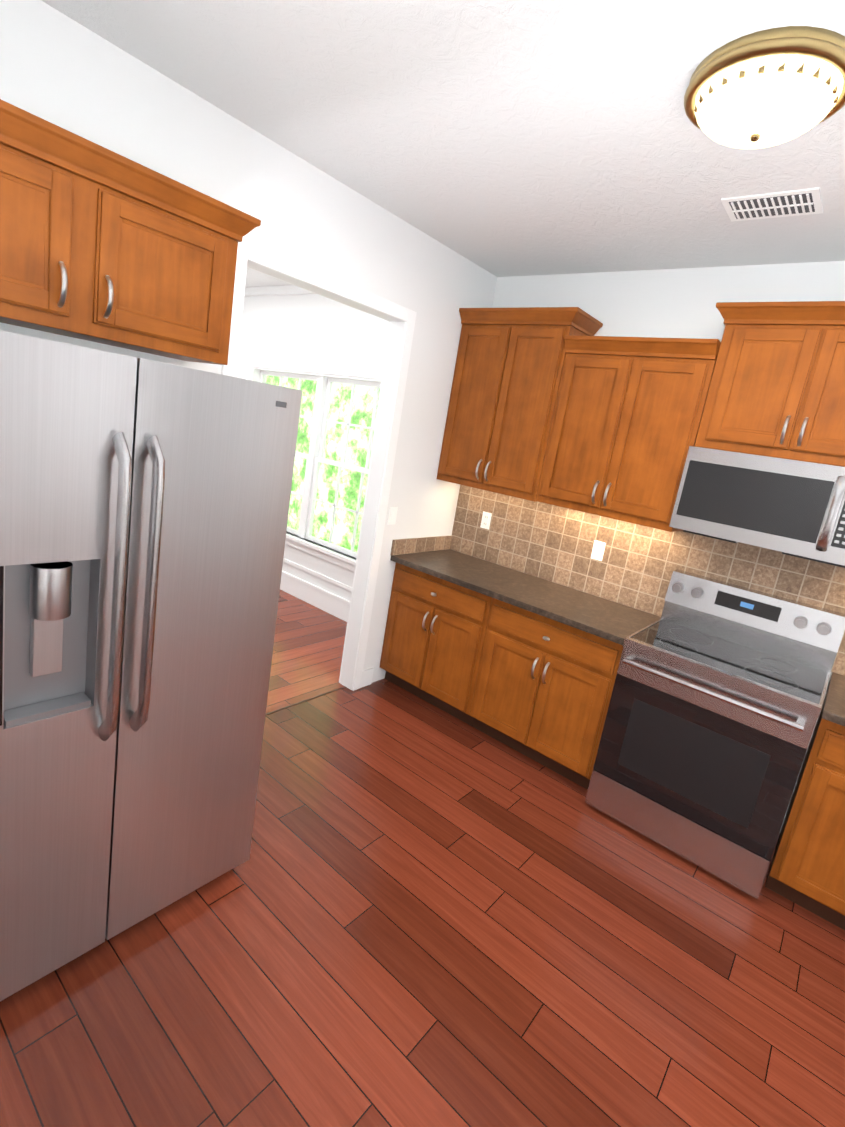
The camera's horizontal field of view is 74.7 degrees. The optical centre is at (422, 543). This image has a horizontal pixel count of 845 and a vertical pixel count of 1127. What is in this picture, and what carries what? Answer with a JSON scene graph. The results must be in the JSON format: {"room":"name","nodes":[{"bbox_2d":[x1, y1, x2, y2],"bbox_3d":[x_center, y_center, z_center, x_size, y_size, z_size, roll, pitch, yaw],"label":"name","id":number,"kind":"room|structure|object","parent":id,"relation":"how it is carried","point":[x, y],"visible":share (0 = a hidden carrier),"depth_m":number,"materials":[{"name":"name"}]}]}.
{"room":"kitchen","nodes":[
{"label":"kitchen","id":0,"kind":"room"},
{"bbox_2d":[0,0,496,689],"bbox_3d":[-1.455,-0.306,1.979,0.110,2.824,5.400,18,14,37],"label":"wall","id":1,"kind":"structure","parent":0,"point":[64,72],"depth_m":2.56,"materials":[{"name":"white paint"}]},
{"bbox_2d":[0,99,260,364],"bbox_3d":[-1.091,-0.940,1.776,0.366,0.526,1.037,18,14,37],"label":"upper cabinet","id":2,"kind":"object","parent":1,"relation":"attached to","point":[100,244],"visible":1,"depth_m":1.71,"materials":[{"name":"brown wood"}]},
{"bbox_2d":[221,239,416,690],"bbox_3d":[-0.653,-0.177,3.053,0.142,2.403,1.193,18,14,37],"label":"door frame","id":3,"kind":"structure","parent":1,"relation":"attached to","point":[259,255],"depth_m":3.17,"materials":[{"name":"white wood"}]},
{"bbox_2d":[360,668,373,687],"bbox_3d":[-0.821,0.946,3.201,0.014,0.120,1.515,18,14,37],"label":"baseboard","id":4,"kind":"structure","parent":1,"relation":"attached to","point":[367,675],"depth_m":3.74,"materials":[{"name":"white wood"}]},
{"bbox_2d":[387,507,397,524],"bbox_3d":[-0.190,-0.178,3.541,0.008,0.116,0.072,18,14,37],"label":"light switch","id":5,"kind":"object","parent":1,"relation":"attached to","point":[392,515],"visible":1,"depth_m":3.53,"materials":[{"name":"white plastic"}]},
{"bbox_2d":[390,485,844,675],"bbox_3d":[-0.002,0.298,1.360,3.144,0.537,4.600,18,14,37],"label":"backsplash","id":6,"kind":"structure","parent":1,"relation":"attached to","point":[636,566],"depth_m":3.36,"materials":[{"name":"beige tile"}]},
{"bbox_2d":[0,590,844,1126],"bbox_3d":[-0.797,1.371,1.565,9.380,0.052,5.400,18,14,37],"label":"floor","id":7,"kind":"structure","parent":0,"point":[414,912],"depth_m":1.86,"materials":[{"name":"brown wood"}]},
{"bbox_2d":[0,330,301,1000],"bbox_3d":[-1.089,0.319,1.804,0.908,1.800,0.900,18,14,37],"label":"refrigerator","id":8,"kind":"object","parent":7,"relation":"on","point":[144,507],"visible":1,"depth_m":1.52,"materials":[{"name":"silver metal"}]},
{"bbox_2d":[380,563,491,726],"bbox_3d":[0.215,0.613,3.745,0.766,0.878,0.656,18,14,37],"label":"base cabinet","id":9,"kind":"object","parent":7,"relation":"on","point":[434,637],"visible":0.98,"depth_m":3.49,"materials":[{"name":"brown wood"}]},
{"bbox_2d":[470,598,622,789],"bbox_3d":[0.809,0.807,3.277,0.789,0.878,0.656,18,14,37],"label":"base cabinet","id":10,"kind":"object","parent":7,"relation":"on","point":[544,686],"visible":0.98,"depth_m":3.03,"materials":[{"name":"brown wood"}]},
{"bbox_2d":[390,549,660,644],"bbox_3d":[0.592,0.269,3.415,1.564,0.035,0.657,18,14,37],"label":"countertop","id":11,"kind":"structure","parent":10,"relation":"on","point":[615,622],"depth_m":3.27,"materials":[{"name":"stone"}]},
{"bbox_2d":[585,570,844,898],"bbox_3d":[1.416,0.849,2.728,0.793,1.207,0.745,18,14,37],"label":"range","id":12,"kind":"object","parent":7,"relation":"on","point":[716,701],"visible":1,"depth_m":2.55,"materials":[{"name":"silver metal"}]},
{"bbox_2d":[765,696,844,929],"bbox_3d":[2.022,1.202,2.323,0.768,0.878,0.656,18,14,37],"label":"base cabinet","id":13,"kind":"object","parent":7,"relation":"on","point":[807,870],"visible":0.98,"depth_m":2.28,"materials":[{"name":"brown wood"}]},
{"bbox_2d":[821,672,844,726],"bbox_3d":[2.093,0.758,2.233,0.773,0.035,0.657,18,14,37],"label":"countertop","id":14,"kind":"structure","parent":13,"relation":"on","point":[833,710],"depth_m":2.32,"materials":[{"name":"stone"}]},
{"bbox_2d":[41,0,844,287],"bbox_3d":[-0.342,-1.446,1.060,9.880,0.100,5.900,18,14,37],"label":"ceiling","id":15,"kind":"structure","parent":0,"point":[504,138],"depth_m":1.91,"materials":[{"name":"white paint"}]},
{"bbox_2d":[684,26,844,148],"bbox_3d":[0.944,-1.204,1.543,0.422,0.151,0.422,18,14,37],"label":"flush ceiling light","id":16,"kind":"object","parent":15,"relation":"hanging from","point":[771,87],"visible":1,"depth_m":1.44,"materials":[{"name":"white glass"}]},
{"bbox_2d":[721,187,822,221],"bbox_3d":[1.385,-1.337,2.199,0.330,0.012,0.217,18,14,37],"label":"ceiling vent","id":17,"kind":"object","parent":15,"relation":"in","point":[782,204],"visible":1,"depth_m":2.18,"materials":[{"name":"white plastic"}]},
{"bbox_2d":[237,261,844,830],"bbox_3d":[1.103,-0.196,3.498,9.580,2.824,0.160,18,14,37],"label":"wall","id":18,"kind":"structure","parent":0,"point":[661,303],"depth_m":3.40,"materials":[{"name":"white paint"}]},
{"bbox_2d":[244,285,315,295],"bbox_3d":[-2.223,-2.116,3.245,3.474,0.070,4.200,18,14,37],"label":"crown molding","id":19,"kind":"structure","parent":18,"relation":"attached to","point":[275,290],"depth_m":5.19,"materials":[{"name":"white wood"}]},
{"bbox_2d":[246,358,382,571],"bbox_3d":[-1.020,-0.780,5.143,2.218,1.695,0.210,18,14,37],"label":"dining window","id":20,"kind":"structure","parent":18,"relation":"in","point":[325,376],"depth_m":5.03,"materials":[{"name":"white wood"}]},
{"bbox_2d":[280,558,351,621],"bbox_3d":[-2.595,0.151,3.710,3.473,0.890,4.203,18,14,37],"label":"trim","id":21,"kind":"structure","parent":18,"relation":"attached to","point":[335,605],"depth_m":5.11,"materials":[{"name":"white wood"}]},
{"bbox_2d":[480,511,491,529],"bbox_3d":[0.448,-0.163,3.910,0.072,0.116,0.008,18,14,37],"label":"electrical outlet","id":22,"kind":"object","parent":18,"relation":"attached to","point":[486,520],"visible":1,"depth_m":3.91,"materials":[{"name":"white plastic"}]},
{"bbox_2d":[437,307,602,501],"bbox_3d":[0.571,-0.879,3.537,0.816,1.100,0.366,18,14,37],"label":"upper cabinet","id":23,"kind":"object","parent":18,"relation":"attached to","point":[509,364],"visible":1,"depth_m":3.40,"materials":[{"name":"brown wood"}]},
{"bbox_2d":[591,540,605,560],"bbox_3d":[1.082,0.043,3.412,0.072,0.116,0.008,18,14,37],"label":"electrical outlet","id":24,"kind":"object","parent":18,"relation":"attached to","point":[598,549],"visible":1,"depth_m":3.41,"materials":[{"name":"white plastic"}]},
{"bbox_2d":[536,335,720,531],"bbox_3d":[1.136,-0.621,3.097,0.793,0.946,0.366,18,14,37],"label":"upper cabinet","id":25,"kind":"object","parent":18,"relation":"attached to","point":[627,418],"visible":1,"depth_m":2.96,"materials":[{"name":"brown wood"}]},
{"bbox_2d":[695,301,844,466],"bbox_3d":[1.792,-0.717,2.558,0.898,0.668,0.368,18,14,37],"label":"upper cabinet","id":26,"kind":"object","parent":18,"relation":"attached to","point":[777,387],"visible":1,"depth_m":2.51,"materials":[{"name":"brown wood"}]},
{"bbox_2d":[669,446,844,567],"bbox_3d":[1.676,-0.186,2.636,0.790,0.416,0.449,18,14,37],"label":"microwave","id":27,"kind":"object","parent":26,"relation":"attached to","point":[795,508],"visible":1,"depth_m":2.51,"materials":[{"name":"silver metal"}]},
{"label":"outside","id":28,"kind":"structure","parent":0,"visible":0},
{"bbox_2d":[266,375,379,551],"bbox_3d":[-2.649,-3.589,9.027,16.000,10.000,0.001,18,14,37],"label":"window glass","id":29,"kind":"object","parent":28,"point":[335,455],"depth_m":8.07,"materials":[{"name":"clear glass"}]}
]}

